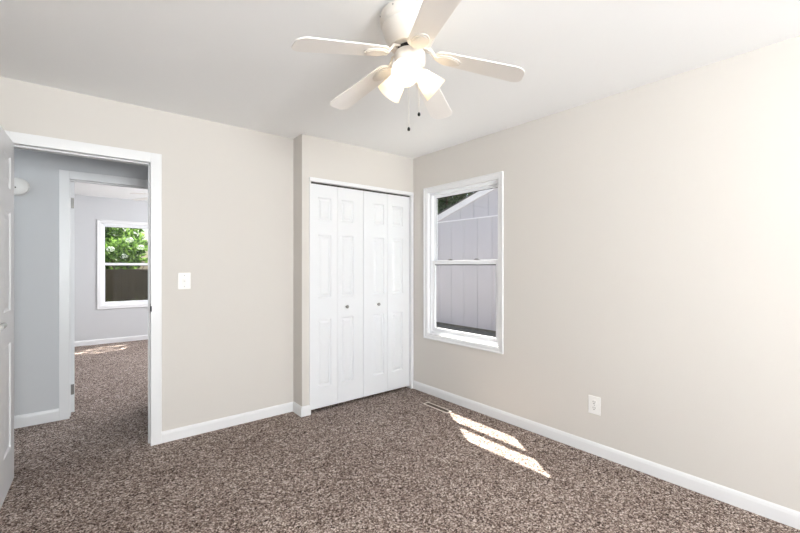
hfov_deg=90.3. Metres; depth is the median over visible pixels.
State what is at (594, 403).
wall outlet
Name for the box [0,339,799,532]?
floor
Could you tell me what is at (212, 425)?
baseboard
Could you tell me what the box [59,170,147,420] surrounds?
trim
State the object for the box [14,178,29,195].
smoke detector
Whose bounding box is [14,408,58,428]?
baseboard
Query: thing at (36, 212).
wall
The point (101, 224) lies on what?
window
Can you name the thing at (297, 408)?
baseboard
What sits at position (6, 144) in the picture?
door
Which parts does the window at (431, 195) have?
sash, sash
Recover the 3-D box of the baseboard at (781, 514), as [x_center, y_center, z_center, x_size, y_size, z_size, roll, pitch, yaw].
[1.963,1.260,1.977,0.012,0.083,5.799,0,0,-39]
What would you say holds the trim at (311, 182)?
attached to the wall at (316, 157)
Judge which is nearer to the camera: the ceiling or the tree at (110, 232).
the ceiling
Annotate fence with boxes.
[105,268,147,301]
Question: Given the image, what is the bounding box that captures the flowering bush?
[105,235,147,269]
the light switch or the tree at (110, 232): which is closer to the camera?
the light switch
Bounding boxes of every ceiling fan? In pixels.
[130,193,147,200]
[291,0,524,130]
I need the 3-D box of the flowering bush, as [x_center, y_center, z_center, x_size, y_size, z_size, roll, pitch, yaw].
[-7.342,0.321,10.428,1.596,2.270,0.904,0,0,-39]
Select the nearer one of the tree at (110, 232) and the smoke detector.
the smoke detector
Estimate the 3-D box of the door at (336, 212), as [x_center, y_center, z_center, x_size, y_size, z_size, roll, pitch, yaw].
[-0.575,0.274,3.680,0.565,2.000,0.061,0,0,-39]
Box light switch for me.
[178,273,190,288]
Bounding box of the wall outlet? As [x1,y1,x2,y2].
[588,395,600,415]
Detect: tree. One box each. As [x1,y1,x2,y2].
[105,227,145,269]
[438,192,472,212]
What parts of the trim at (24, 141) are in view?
casing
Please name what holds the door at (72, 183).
in the wall at (36, 212)
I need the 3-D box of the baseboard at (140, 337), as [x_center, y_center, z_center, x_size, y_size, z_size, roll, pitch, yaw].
[-4.427,1.260,7.043,3.591,0.083,0.012,0,0,-39]
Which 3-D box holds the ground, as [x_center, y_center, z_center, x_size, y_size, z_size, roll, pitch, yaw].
[-1.971,1.692,15.136,44.000,0.480,54.000,0,0,-39]
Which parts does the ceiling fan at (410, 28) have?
blade, blade, lamp shade, lamp shade, bulb, lamp shade, blade, blade, blade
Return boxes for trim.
[4,130,161,445]
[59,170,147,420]
[309,177,413,406]
[311,182,409,196]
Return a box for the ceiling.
[0,0,799,200]
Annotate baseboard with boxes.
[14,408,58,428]
[75,335,147,346]
[162,402,292,442]
[293,402,302,416]
[302,405,310,416]
[413,381,799,529]
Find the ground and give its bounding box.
[436,324,495,336]
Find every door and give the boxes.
[0,125,13,508]
[71,182,74,411]
[311,183,362,409]
[363,191,408,396]
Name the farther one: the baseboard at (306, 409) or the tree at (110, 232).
the tree at (110, 232)
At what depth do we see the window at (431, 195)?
3.81 m
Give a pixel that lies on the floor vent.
(429, 404)
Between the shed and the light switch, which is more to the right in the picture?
the shed
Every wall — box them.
[0,77,292,430]
[14,148,147,415]
[75,195,147,340]
[293,134,412,405]
[413,36,799,511]
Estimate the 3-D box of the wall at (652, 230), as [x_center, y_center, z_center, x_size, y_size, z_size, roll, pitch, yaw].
[1.958,0.082,2.085,0.115,2.440,6.214,0,0,-39]
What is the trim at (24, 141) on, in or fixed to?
attached to the wall at (227, 190)
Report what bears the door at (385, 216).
in the wall at (316, 157)
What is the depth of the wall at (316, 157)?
3.53 m
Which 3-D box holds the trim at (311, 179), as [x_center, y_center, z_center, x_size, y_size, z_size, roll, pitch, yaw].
[-0.345,0.264,3.876,1.199,2.077,0.081,0,0,-39]
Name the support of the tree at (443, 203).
on the ground
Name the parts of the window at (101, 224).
sash, sash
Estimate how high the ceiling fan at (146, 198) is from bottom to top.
0.536 m
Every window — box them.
[97,220,147,309]
[423,171,503,353]
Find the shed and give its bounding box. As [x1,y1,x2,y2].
[436,188,497,332]
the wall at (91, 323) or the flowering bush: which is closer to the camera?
the wall at (91, 323)
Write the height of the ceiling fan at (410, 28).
0.536 m
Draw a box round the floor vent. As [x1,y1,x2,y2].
[423,402,451,412]
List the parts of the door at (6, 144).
lever handle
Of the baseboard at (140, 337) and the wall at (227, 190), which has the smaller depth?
the wall at (227, 190)
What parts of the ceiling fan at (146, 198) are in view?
blade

